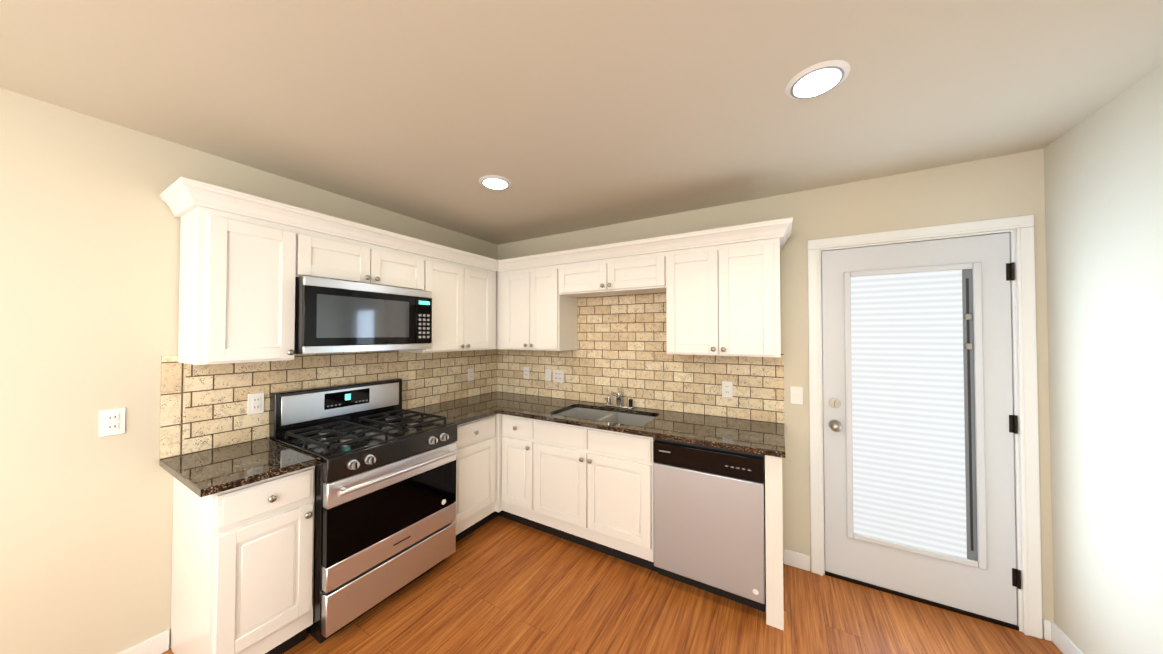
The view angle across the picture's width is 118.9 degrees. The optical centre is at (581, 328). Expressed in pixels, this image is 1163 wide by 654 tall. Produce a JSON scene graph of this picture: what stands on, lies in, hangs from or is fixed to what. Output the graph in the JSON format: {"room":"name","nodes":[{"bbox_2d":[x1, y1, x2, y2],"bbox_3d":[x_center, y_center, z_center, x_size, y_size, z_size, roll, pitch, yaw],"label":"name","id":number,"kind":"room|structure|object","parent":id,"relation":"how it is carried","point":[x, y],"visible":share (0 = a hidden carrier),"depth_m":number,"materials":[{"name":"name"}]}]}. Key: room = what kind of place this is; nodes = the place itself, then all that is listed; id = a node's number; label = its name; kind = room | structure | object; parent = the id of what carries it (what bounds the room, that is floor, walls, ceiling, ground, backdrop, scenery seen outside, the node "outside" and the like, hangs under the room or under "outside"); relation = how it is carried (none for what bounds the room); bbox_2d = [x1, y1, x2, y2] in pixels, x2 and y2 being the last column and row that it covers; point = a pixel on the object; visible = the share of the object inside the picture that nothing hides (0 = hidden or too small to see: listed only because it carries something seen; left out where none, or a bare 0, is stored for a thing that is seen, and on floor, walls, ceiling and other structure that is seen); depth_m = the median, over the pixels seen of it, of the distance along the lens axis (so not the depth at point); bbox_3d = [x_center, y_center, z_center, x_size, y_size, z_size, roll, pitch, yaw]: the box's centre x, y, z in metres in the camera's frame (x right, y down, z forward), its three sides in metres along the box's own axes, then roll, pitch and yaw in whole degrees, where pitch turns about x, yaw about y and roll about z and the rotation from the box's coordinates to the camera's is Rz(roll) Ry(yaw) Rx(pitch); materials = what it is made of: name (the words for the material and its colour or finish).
{"room":"kitchen","nodes":[
{"label":"kitchen","id":0,"kind":"room"},
{"bbox_2d":[0,88,497,653],"bbox_3d":[-2.074,0.312,1.598,0.100,2.440,4.800,-1,-1,30],"label":"wall","id":1,"kind":"structure","parent":0,"point":[90,222],"depth_m":1.46,"materials":[{"name":"beige paint"}]},
{"bbox_2d":[98,408,125,436],"bbox_3d":[-2.062,0.411,1.509,0.009,0.115,0.070,-1,-1,30],"label":"outlet","id":2,"kind":"object","parent":1,"relation":"attached to","point":[112,421],"visible":1,"depth_m":1.51,"materials":[{"name":"white plastic"}]},
{"bbox_2d":[118,629,169,653],"bbox_3d":[-2.576,1.469,0.602,0.014,0.095,2.405,-1,-1,30],"label":"baseboard","id":3,"kind":"structure","parent":1,"relation":"attached to","point":[158,643],"depth_m":1.60,"materials":[{"name":"white wood"}]},
{"bbox_2d":[178,206,295,364],"bbox_3d":[-1.725,-0.191,1.742,0.345,0.710,0.355,-1,-1,30],"label":"upper cabinet","id":4,"kind":"object","parent":1,"relation":"attached to","point":[237,289],"visible":1,"depth_m":1.64,"materials":[{"name":"white wood"}]},
{"bbox_2d":[168,177,499,271],"bbox_3d":[-1.248,-0.581,2.264,0.066,0.092,1.860,-1,-1,30],"label":"crown molding","id":5,"kind":"structure","parent":4,"relation":"attached to","point":[181,196],"depth_m":1.83,"materials":[{"name":"white wood"}]},
{"bbox_2d":[247,392,263,414],"bbox_3d":[-1.815,0.417,1.914,0.009,0.115,0.070,-1,-1,30],"label":"outlet","id":6,"kind":"object","parent":1,"relation":"attached to","point":[255,403],"visible":1,"depth_m":1.91,"materials":[{"name":"white plastic"}]},
{"bbox_2d":[159,349,498,458],"bbox_3d":[-1.438,0.389,2.585,0.010,0.487,2.220,-1,-1,30],"label":"backsplash","id":7,"kind":"structure","parent":1,"relation":"attached to","point":[203,407],"depth_m":1.96,"materials":[{"name":"stone"}]},
{"bbox_2d":[295,228,423,289],"bbox_3d":[-1.445,-0.405,2.227,0.345,0.265,0.760,-1,-1,30],"label":"upper cabinet","id":8,"kind":"object","parent":1,"relation":"attached to","point":[320,255],"visible":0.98,"depth_m":2.08,"materials":[{"name":"white wood"}]},
{"bbox_2d":[294,276,431,353],"bbox_3d":[-1.421,-0.065,2.208,0.398,0.410,0.756,-1,-1,30],"label":"microwave","id":9,"kind":"object","parent":8,"relation":"attached to","point":[336,316],"visible":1,"depth_m":2.01,"materials":[{"name":"black metal"}]},
{"bbox_2d":[399,256,495,352],"bbox_3d":[-1.070,-0.173,2.870,0.345,0.710,0.735,-1,-1,30],"label":"upper cabinet","id":10,"kind":"object","parent":1,"relation":"attached to","point":[463,307],"visible":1,"depth_m":2.76,"materials":[{"name":"white wood"}]},
{"bbox_2d":[468,368,473,380],"bbox_3d":[-1.045,0.433,3.242,0.009,0.115,0.070,-1,-1,30],"label":"outlet","id":11,"kind":"object","parent":1,"relation":"attached to","point":[471,374],"visible":1,"depth_m":3.24,"materials":[{"name":"white plastic"}]},
{"bbox_2d":[0,0,1162,244],"bbox_3d":[-0.431,-0.973,0.665,3.900,0.100,4.800,-1,-1,30],"label":"ceiling","id":12,"kind":"structure","parent":0,"point":[564,116],"depth_m":1.30,"materials":[{"name":"beige paint"}]},
{"bbox_2d":[479,175,511,189],"bbox_3d":[-0.529,-0.893,2.108,0.198,0.011,0.198,-1,-1,30],"label":"recessed light","id":13,"kind":"object","parent":12,"relation":"in","point":[496,182],"visible":1,"depth_m":2.08,"materials":[{"name":"white plastic"}]},
{"bbox_2d":[785,60,850,99],"bbox_3d":[0.866,-0.907,1.264,0.198,0.011,0.198,-1,-1,30],"label":"recessed light","id":14,"kind":"object","parent":12,"relation":"in","point":[817,79],"visible":1,"depth_m":1.24,"materials":[{"name":"white plastic"}]},
{"bbox_2d":[162,516,1062,653],"bbox_3d":[-0.431,1.567,0.624,3.900,0.100,4.800,-1,-1,30],"label":"floor","id":15,"kind":"structure","parent":0,"point":[499,585],"depth_m":1.83,"materials":[{"name":"brown wood"}]},
{"bbox_2d":[170,466,314,653],"bbox_3d":[-1.615,1.091,1.647,0.630,0.885,0.348,-1,-1,30],"label":"base cabinet","id":16,"kind":"object","parent":15,"relation":"on","point":[242,568],"visible":0.92,"depth_m":1.49,"materials":[{"name":"white wood"}]},
{"bbox_2d":[159,438,319,497],"bbox_3d":[-1.624,0.633,1.634,0.633,0.030,0.393,-1,-1,30],"label":"countertop","id":17,"kind":"structure","parent":16,"relation":"on","point":[200,474],"depth_m":1.56,"materials":[{"name":"black stone"}]},
{"bbox_2d":[269,378,459,643],"bbox_3d":[-1.278,0.954,2.097,0.740,1.172,0.756,-1,-1,30],"label":"range","id":18,"kind":"object","parent":15,"relation":"on","point":[385,502],"visible":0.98,"depth_m":1.92,"materials":[{"name":"silver metal"}]},
{"bbox_2d":[453,415,495,541],"bbox_3d":[-1.029,1.107,2.656,0.630,0.885,0.458,-1,-1,30],"label":"base cabinet","id":19,"kind":"object","parent":15,"relation":"on","point":[475,476],"visible":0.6,"depth_m":2.53,"materials":[{"name":"white wood"}]},
{"bbox_2d":[408,400,498,424],"bbox_3d":[-1.034,0.649,2.652,0.633,0.030,0.433,-1,-1,30],"label":"countertop","id":20,"kind":"structure","parent":19,"relation":"on","point":[459,412],"depth_m":2.66,"materials":[{"name":"black stone"}]},
{"bbox_2d":[488,414,508,521],"bbox_3d":[-0.764,1.114,3.124,0.618,0.885,0.618,-1,-1,30],"label":"base cabinet","id":21,"kind":"object","parent":15,"relation":"on","point":[498,511],"visible":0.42,"depth_m":2.72,"materials":[{"name":"white wood"}]},
{"bbox_2d":[457,392,538,403],"bbox_3d":[-0.754,0.656,3.105,0.660,0.030,0.390,-1,-1,30],"label":"countertop","id":22,"kind":"structure","parent":21,"relation":"on","point":[494,397],"depth_m":3.16,"materials":[{"name":"black stone"}]},
{"bbox_2d":[502,414,540,530],"bbox_3d":[-0.359,1.110,2.883,0.325,0.885,0.630,-1,-1,30],"label":"base cabinet","id":23,"kind":"object","parent":15,"relation":"on","point":[518,464],"visible":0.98,"depth_m":2.64,"materials":[{"name":"white wood"}]},
{"bbox_2d":[534,412,657,571],"bbox_3d":[0.178,1.105,2.571,0.917,0.885,0.630,-1,-1,30],"label":"base cabinet","id":24,"kind":"object","parent":15,"relation":"on","point":[594,488],"visible":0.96,"depth_m":2.30,"materials":[{"name":"white wood"}]},
{"bbox_2d":[467,394,785,457],"bbox_3d":[0.071,0.649,2.633,2.563,0.030,0.643,-1,-1,30],"label":"countertop","id":25,"kind":"structure","parent":24,"relation":"on","point":[757,437],"depth_m":2.22,"materials":[{"name":"black stone"}]},
{"bbox_2d":[556,408,655,425],"bbox_3d":[0.175,0.764,2.567,0.780,0.200,0.443,-1,-1,30],"label":"sink basin","id":26,"kind":"object","parent":25,"relation":"in","point":[617,417],"visible":0.19,"depth_m":2.71,"materials":[{"name":"silver metal"}]},
{"bbox_2d":[604,386,633,408],"bbox_3d":[0.263,0.554,2.738,0.255,0.162,0.272,-1,-1,30],"label":"faucet","id":27,"kind":"object","parent":25,"relation":"on","point":[618,394],"visible":1,"depth_m":2.78,"materials":[{"name":"silver metal"}]},
{"bbox_2d":[653,438,765,611],"bbox_3d":[0.838,1.106,2.186,0.597,0.872,0.578,-1,-1,30],"label":"dishwasher","id":28,"kind":"object","parent":15,"relation":"on","point":[709,521],"visible":0.9,"depth_m":1.93,"materials":[{"name":"silver metal"}]},
{"bbox_2d":[765,455,783,630],"bbox_3d":[1.144,1.097,2.029,0.078,0.885,0.598,-1,-1,30],"label":"end panel","id":29,"kind":"object","parent":15,"relation":"on","point":[774,541],"visible":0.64,"depth_m":1.77,"materials":[{"name":"white wood"}]},
{"bbox_2d":[497,149,1053,621],"bbox_3d":[0.749,0.329,2.677,3.700,2.440,0.100,-1,-1,30],"label":"wall","id":30,"kind":"structure","parent":0,"point":[997,187],"depth_m":2.13,"materials":[{"name":"beige paint"}]},
{"bbox_2d":[524,367,528,378],"bbox_3d":[-0.538,0.430,3.347,0.070,0.115,0.009,-1,-1,30],"label":"outlet","id":31,"kind":"object","parent":30,"relation":"attached to","point":[526,372],"visible":1,"depth_m":3.34,"materials":[{"name":"white plastic"}]},
{"bbox_2d":[496,265,576,350],"bbox_3d":[-0.541,-0.168,3.162,0.966,0.710,0.345,-1,-1,30],"label":"upper cabinet","id":32,"kind":"object","parent":30,"relation":"attached to","point":[535,310],"visible":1,"depth_m":2.95,"materials":[{"name":"white wood"}]},
{"bbox_2d":[500,217,792,271],"bbox_3d":[0.216,-0.577,2.551,2.309,0.092,0.066,-1,-1,30],"label":"crown molding","id":33,"kind":"structure","parent":32,"relation":"attached to","point":[779,228],"depth_m":2.34,"materials":[{"name":"white wood"}]},
{"bbox_2d":[545,369,550,380],"bbox_3d":[-0.315,0.433,3.213,0.070,0.115,0.018,-1,-1,30],"label":"light switch","id":34,"kind":"object","parent":30,"relation":"attached to","point":[547,374],"visible":1,"depth_m":3.21,"materials":[{"name":"white plastic"}]},
{"bbox_2d":[553,370,563,382],"bbox_3d":[-0.213,0.437,3.159,0.116,0.115,0.009,-1,-1,30],"label":"outlet","id":35,"kind":"object","parent":30,"relation":"attached to","point":[558,375],"visible":1,"depth_m":3.16,"materials":[{"name":"white plastic"}]},
{"bbox_2d":[558,252,665,297],"bbox_3d":[0.262,-0.405,2.700,0.890,0.250,0.345,-1,-1,30],"label":"upper cabinet","id":36,"kind":"object","parent":30,"relation":"attached to","point":[637,274],"visible":1,"depth_m":2.57,"materials":[{"name":"white wood"}]},
{"bbox_2d":[499,293,783,423],"bbox_3d":[0.230,0.178,2.917,2.565,0.920,0.010,-1,-1,30],"label":"backsplash","id":37,"kind":"structure","parent":30,"relation":"attached to","point":[621,340],"depth_m":2.77,"materials":[{"name":"tile"}]},
{"bbox_2d":[666,238,780,356],"bbox_3d":[0.941,-0.182,2.303,0.680,0.710,0.345,-1,-1,30],"label":"upper cabinet","id":38,"kind":"object","parent":30,"relation":"attached to","point":[722,300],"visible":1,"depth_m":2.16,"materials":[{"name":"white wood"}]},
{"bbox_2d":[722,381,732,397],"bbox_3d":[1.034,0.430,2.434,0.070,0.115,0.009,-1,-1,30],"label":"outlet","id":39,"kind":"object","parent":30,"relation":"attached to","point":[727,389],"visible":1,"depth_m":2.43,"materials":[{"name":"white plastic"}]},
{"bbox_2d":[790,386,802,404],"bbox_3d":[1.398,0.435,2.230,0.070,0.115,0.018,-1,-1,30],"label":"light switch","id":40,"kind":"object","parent":30,"relation":"attached to","point":[796,395],"visible":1,"depth_m":2.23,"materials":[{"name":"white plastic"}]},
{"bbox_2d":[783,549,1051,640],"bbox_3d":[1.817,1.491,1.972,1.134,0.095,0.014,-1,-1,30],"label":"baseboard","id":41,"kind":"structure","parent":30,"relation":"attached to","point":[796,559],"depth_m":2.20,"materials":[{"name":"white wood"}]},
{"bbox_2d":[821,233,1020,624],"bbox_3d":[1.872,0.510,1.949,0.814,2.015,0.124,-1,-1,30],"label":"door","id":42,"kind":"structure","parent":30,"relation":"in","point":[920,424],"depth_m":1.93,"materials":[{"name":"white wood"}]},
{"bbox_2d":[807,215,1042,638],"bbox_3d":[1.893,0.483,1.997,0.954,2.110,0.122,-1,-1,30],"label":"door frame","id":43,"kind":"structure","parent":30,"relation":"attached to","point":[1020,229],"depth_m":1.76,"materials":[{"name":"white wood"}]},
{"bbox_2d":[1044,65,1162,653],"bbox_3d":[1.212,0.282,-0.309,0.100,2.440,4.800,-1,-1,30],"label":"wall","id":44,"kind":"structure","parent":0,"point":[1103,173],"depth_m":1.39,"materials":[{"name":"beige paint"}]},
{"bbox_2d":[1050,621,1083,653],"bbox_3d":[1.163,1.454,-0.299,0.014,0.095,4.600,-1,-1,30],"label":"baseboard","id":45,"kind":"structure","parent":44,"relation":"attached to","point":[1063,642],"depth_m":1.62,"materials":[{"name":"white wood"}]}
]}

